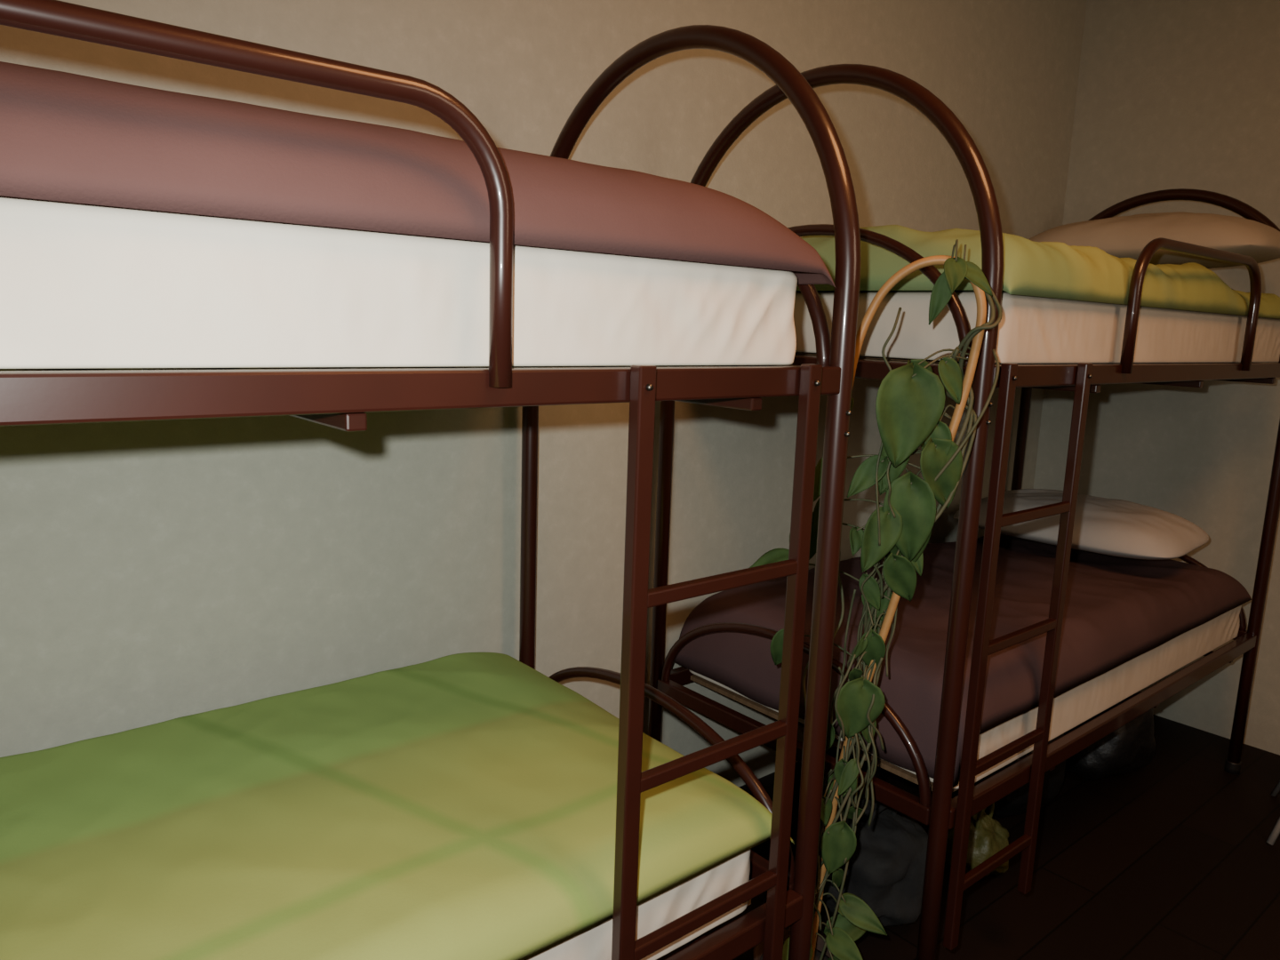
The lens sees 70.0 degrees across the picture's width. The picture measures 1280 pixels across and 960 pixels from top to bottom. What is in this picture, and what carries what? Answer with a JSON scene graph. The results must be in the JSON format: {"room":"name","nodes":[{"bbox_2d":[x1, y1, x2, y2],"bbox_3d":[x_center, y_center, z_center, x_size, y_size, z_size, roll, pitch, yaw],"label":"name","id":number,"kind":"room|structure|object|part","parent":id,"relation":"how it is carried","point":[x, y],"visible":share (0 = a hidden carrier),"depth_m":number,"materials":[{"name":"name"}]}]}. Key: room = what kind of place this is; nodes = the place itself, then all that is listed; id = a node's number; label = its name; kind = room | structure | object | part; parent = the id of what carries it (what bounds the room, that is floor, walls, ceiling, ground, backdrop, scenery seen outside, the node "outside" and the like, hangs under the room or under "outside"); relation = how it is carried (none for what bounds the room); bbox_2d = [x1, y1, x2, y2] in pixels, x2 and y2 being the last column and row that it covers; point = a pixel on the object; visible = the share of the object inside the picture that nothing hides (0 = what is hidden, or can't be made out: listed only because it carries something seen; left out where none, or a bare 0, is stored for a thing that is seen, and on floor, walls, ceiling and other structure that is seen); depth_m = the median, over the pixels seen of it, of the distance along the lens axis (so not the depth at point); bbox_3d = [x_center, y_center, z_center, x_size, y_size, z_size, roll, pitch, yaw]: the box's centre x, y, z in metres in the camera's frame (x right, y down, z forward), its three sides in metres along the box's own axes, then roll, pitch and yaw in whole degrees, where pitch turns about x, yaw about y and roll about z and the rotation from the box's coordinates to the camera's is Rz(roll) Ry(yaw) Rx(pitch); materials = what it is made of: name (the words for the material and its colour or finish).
{"room":"dormitory","nodes":[
{"label":"dormitory","id":0,"kind":"room"},
{"bbox_2d":[0,0,1087,787],"bbox_3d":[-0.275,-0.431,2.323,5.520,3.300,0.100,-6,13,-40],"label":"wall","id":1,"kind":"structure","parent":0,"point":[152,572],"depth_m":2.19,"materials":[{"name":"paint"}]},
{"bbox_2d":[656,714,1279,959],"bbox_3d":[0.872,1.428,1.194,5.320,0.100,3.635,-6,13,-40],"label":"floor","id":2,"kind":"structure","parent":0,"point":[1170,858],"depth_m":2.65,"materials":[{"name":"laminate"}]},
{"bbox_2d":[0,0,860,959],"bbox_3d":[-0.737,0.252,1.274,2.048,2.080,0.990,-6,13,-40],"label":"bunk bed","id":3,"kind":"object","parent":2,"relation":"on","point":[336,397],"visible":0.58,"depth_m":1.30,"materials":[{"name":"red paint"}]},
{"bbox_3d":[-0.474,-0.233,0.777,0.854,0.322,0.027,-6,13,-40],"label":"guard rail","id":4,"kind":"part","parent":3,"relation":"part of","materials":[{"name":"brown metal"}]},
{"bbox_2d":[0,195,797,368],"bbox_3d":[-0.720,-0.248,1.206,1.847,0.147,0.902,-6,13,-40],"label":"mattress","id":5,"kind":"object","parent":3,"relation":"on","point":[83,285],"visible":0.94,"depth_m":0.96,"materials":[{"name":"white fabric"}]},
{"bbox_2d":[0,61,837,289],"bbox_3d":[-0.669,-0.368,1.178,1.873,0.156,0.863,-6,13,-40],"label":"duvet","id":6,"kind":"object","parent":5,"relation":"on","point":[65,136],"visible":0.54,"depth_m":0.94,"materials":[{"name":"fabric"}]},
{"bbox_3d":[-0.434,-0.081,0.868,1.964,0.045,0.032,-6,13,-40],"label":"rail","id":7,"kind":"part","parent":3,"relation":"part of","materials":[{"name":"brown metal"}]},
{"bbox_3d":[-0.017,0.478,1.301,0.029,1.275,0.022,-6,13,-40],"label":"ladder rail","id":8,"kind":"part","parent":3,"relation":"part of","materials":[{"name":"brown metal"}]},
{"bbox_2d":[527,848,750,959],"bbox_3d":[-0.764,0.686,1.358,1.814,0.142,0.901,-6,13,-40],"label":"mattress","id":9,"kind":"object","parent":3,"relation":"on","point":[595,943],"visible":0.11,"depth_m":1.46,"materials":[{"name":"beige fabric"}]},
{"bbox_2d":[0,652,793,959],"bbox_3d":[-0.723,0.588,1.358,1.856,0.133,0.916,-6,13,-40],"label":"duvet","id":10,"kind":"object","parent":9,"relation":"on","point":[458,806],"visible":0.96,"depth_m":1.42,"materials":[{"name":"green fabric"}]},
{"bbox_3d":[0.021,0.160,1.921,0.040,2.068,0.960,-6,13,-40],"label":"arched frame","id":11,"kind":"part","parent":3,"relation":"part of","materials":[{"name":"red paint"}]},
{"bbox_3d":[-0.466,0.849,1.029,1.964,0.045,0.032,-6,13,-40],"label":"rail","id":12,"kind":"part","parent":3,"relation":"part of","materials":[{"name":"brown metal"}]},
{"bbox_3d":[0.002,0.693,2.013,0.030,0.040,0.884,-6,13,-40],"label":"rail","id":13,"kind":"part","parent":3,"relation":"part of","materials":[{"name":"brown metal"}]},
{"bbox_3d":[0.035,-0.233,1.853,0.030,0.040,0.884,-6,13,-40],"label":"rail","id":14,"kind":"part","parent":3,"relation":"part of","materials":[{"name":"metal"}]},
{"bbox_3d":[0.243,0.449,1.518,0.029,1.275,0.022,-6,13,-40],"label":"ladder rail","id":15,"kind":"part","parent":3,"relation":"part of","materials":[{"name":"brown metal"}]},
{"bbox_2d":[793,791,927,927],"bbox_3d":[0.607,0.993,2.457,0.341,0.309,0.381,-6,13,-40],"label":"fabric bag","id":16,"kind":"object","parent":2,"relation":"on","point":[886,867],"visible":0.47,"depth_m":2.32,"materials":[{"name":"grey fabric"}]},
{"bbox_3d":[0.593,0.886,2.459,0.134,0.098,0.025,-6,13,-40],"label":"handle","id":17,"kind":"part","parent":16,"relation":"part of","materials":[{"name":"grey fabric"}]},
{"bbox_3d":[0.636,0.896,2.408,0.134,0.098,0.025,-6,13,-40],"label":"handle","id":18,"kind":"part","parent":16,"relation":"part of","materials":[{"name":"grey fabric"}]},
{"bbox_2d":[749,239,1002,959],"bbox_3d":[0.443,0.379,1.908,0.341,1.694,0.420,0,10,-12],"label":"climbing plant","id":19,"kind":"object","parent":2,"relation":"on","point":[910,401],"visible":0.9,"depth_m":1.73,"materials":[{"name":"green plant"}]},
{"bbox_3d":[0.351,1.135,2.037,0.204,0.155,0.204,-6,13,-40],"label":"pot","id":20,"kind":"part","parent":19,"relation":"part of","materials":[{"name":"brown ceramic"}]},
{"bbox_2d":[648,64,1279,959],"bbox_3d":[1.132,0.037,2.834,2.041,2.100,0.990,-6,13,-40],"label":"bunk bed","id":21,"kind":"object","parent":2,"relation":"on","point":[938,810],"visible":0.54,"depth_m":2.05,"materials":[{"name":"red paint"}]},
{"bbox_3d":[0.810,0.504,3.281,1.957,0.045,0.032,-6,13,-40],"label":"rail","id":22,"kind":"part","parent":21,"relation":"part of","materials":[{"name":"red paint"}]},
{"bbox_3d":[0.344,0.655,2.299,0.030,0.040,0.884,-6,13,-40],"label":"rail","id":23,"kind":"part","parent":21,"relation":"part of","materials":[{"name":"brown metal"}]},
{"bbox_3d":[0.363,0.113,2.205,0.040,2.088,0.960,-6,13,-40],"label":"arched frame","id":24,"kind":"part","parent":21,"relation":"part of","materials":[{"name":"red paint"}]},
{"bbox_3d":[0.376,-0.270,2.139,0.030,0.040,0.884,-6,13,-40],"label":"rail","id":25,"kind":"part","parent":21,"relation":"part of","materials":[{"name":"brown metal"}]},
{"bbox_2d":[688,605,1241,788],"bbox_3d":[1.114,0.480,2.929,1.833,0.142,0.900,-6,13,-40],"label":"mattress","id":26,"kind":"object","parent":21,"relation":"on","point":[1079,704],"visible":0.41,"depth_m":2.51,"materials":[{"name":"beige fabric"}]},
{"bbox_2d":[673,534,1251,787],"bbox_3d":[1.104,0.400,2.875,1.882,0.242,0.893,-6,13,-40],"label":"duvet","id":27,"kind":"object","parent":26,"relation":"on","point":[1117,610],"visible":0.62,"depth_m":2.47,"materials":[{"name":"fabric"}]},
{"bbox_2d":[953,488,1208,559],"bbox_3d":[1.556,0.140,3.258,0.509,0.156,0.776,-6,13,-40],"label":"pillow","id":28,"kind":"object","parent":27,"relation":"on","point":[1121,528],"visible":0.78,"depth_m":3.05,"materials":[{"name":"fabric"}]},
{"bbox_3d":[0.705,0.399,1.904,0.029,1.275,0.022,-6,13,-40],"label":"ladder rail","id":29,"kind":"part","parent":21,"relation":"part of","materials":[{"name":"brown metal"}]},
{"bbox_2d":[793,291,1279,363],"bbox_3d":[1.141,-0.451,2.762,1.850,0.144,0.899,-6,13,-40],"label":"mattress","id":30,"kind":"object","parent":21,"relation":"on","point":[1032,329],"visible":0.75,"depth_m":2.08,"materials":[{"name":"beige fabric"}]},
{"bbox_2d":[795,224,1279,319],"bbox_3d":[1.157,-0.593,2.719,1.865,0.163,0.893,-6,13,-40],"label":"duvet","id":31,"kind":"object","parent":30,"relation":"on","point":[1047,269],"visible":0.43,"depth_m":2.05,"materials":[{"name":"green fabric"}]},
{"bbox_2d":[1028,211,1279,268],"bbox_3d":[1.729,-0.808,3.106,0.500,0.184,0.800,-6,13,-40],"label":"pillow","id":32,"kind":"object","parent":31,"relation":"on","point":[1122,236],"visible":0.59,"depth_m":2.88,"materials":[{"name":"beige fabric"}]},
{"bbox_3d":[0.956,0.371,2.114,0.029,1.275,0.022,-6,13,-40],"label":"ladder rail","id":33,"kind":"part","parent":21,"relation":"part of","materials":[{"name":"brown metal"}]},
{"bbox_3d":[1.402,0.644,2.591,1.957,0.045,0.032,-6,13,-40],"label":"rail","id":34,"kind":"part","parent":21,"relation":"part of","materials":[{"name":"brown metal"}]},
{"bbox_3d":[1.435,-0.286,2.430,1.957,0.045,0.032,-6,13,-40],"label":"rail","id":35,"kind":"part","parent":21,"relation":"part of","materials":[{"name":"brown metal"}]},
{"bbox_3d":[1.886,-0.039,3.481,0.040,2.058,0.960,-6,13,-40],"label":"arched frame","id":36,"kind":"part","parent":21,"relation":"part of","materials":[{"name":"red paint"}]},
{"bbox_3d":[1.473,-0.446,2.404,0.857,0.322,0.027,-6,13,-40],"label":"guard rail","id":37,"kind":"part","parent":21,"relation":"part of","materials":[{"name":"brown metal"}]},
{"bbox_3d":[1.868,0.488,3.572,0.030,0.040,0.884,-6,13,-40],"label":"rail","id":38,"kind":"part","parent":21,"relation":"part of","materials":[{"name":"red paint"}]},
{"bbox_2d":[944,802,1009,876],"bbox_3d":[0.971,1.018,2.635,0.196,0.225,0.189,-6,13,-40],"label":"plastic bag","id":39,"kind":"object","parent":2,"relation":"on","point":[988,836],"visible":0.44,"depth_m":2.58,"materials":[{"name":"yellow plastic"}]},
{"bbox_3d":[0.985,0.958,2.609,0.082,0.098,0.025,-6,13,-40],"label":"handle","id":40,"kind":"part","parent":39,"relation":"part of","materials":[{"name":"yellow plastic"}]},
{"bbox_2d":[1064,690,1155,780],"bbox_3d":[1.638,0.867,3.285,0.428,0.346,0.353,-6,13,-40],"label":"duffel bag","id":41,"kind":"object","parent":2,"relation":"on","point":[1130,748],"visible":0.36,"depth_m":3.12,"materials":[{"name":"black fabric"}]},
{"bbox_2d":[1266,779,1279,845],"bbox_3d":[2.233,0.903,2.845,0.401,0.474,0.400,9,12,35],"label":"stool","id":42,"kind":"object","parent":2,"relation":"on","point":[1273,836],"visible":1,"depth_m":2.83,"materials":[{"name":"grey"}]},
{"bbox_3d":[2.050,0.919,2.819,0.189,0.439,0.020,0,10,-9],"label":"leg","id":43,"kind":"part","parent":42,"relation":"part of","materials":[{"name":"metal"}]},
{"bbox_3d":[2.203,0.888,3.028,0.020,0.439,0.189,0,10,-9],"label":"leg","id":44,"kind":"part","parent":42,"relation":"part of","materials":[{"name":"metal"}]},
{"bbox_2d":[1033,0,1279,755],"bbox_3d":[2.999,-0.374,2.654,0.100,3.300,3.635,-6,13,-40],"label":"wall","id":45,"kind":"structure","parent":0,"point":[1172,94],"depth_m":3.56,"materials":[{"name":"paint"}]}
]}

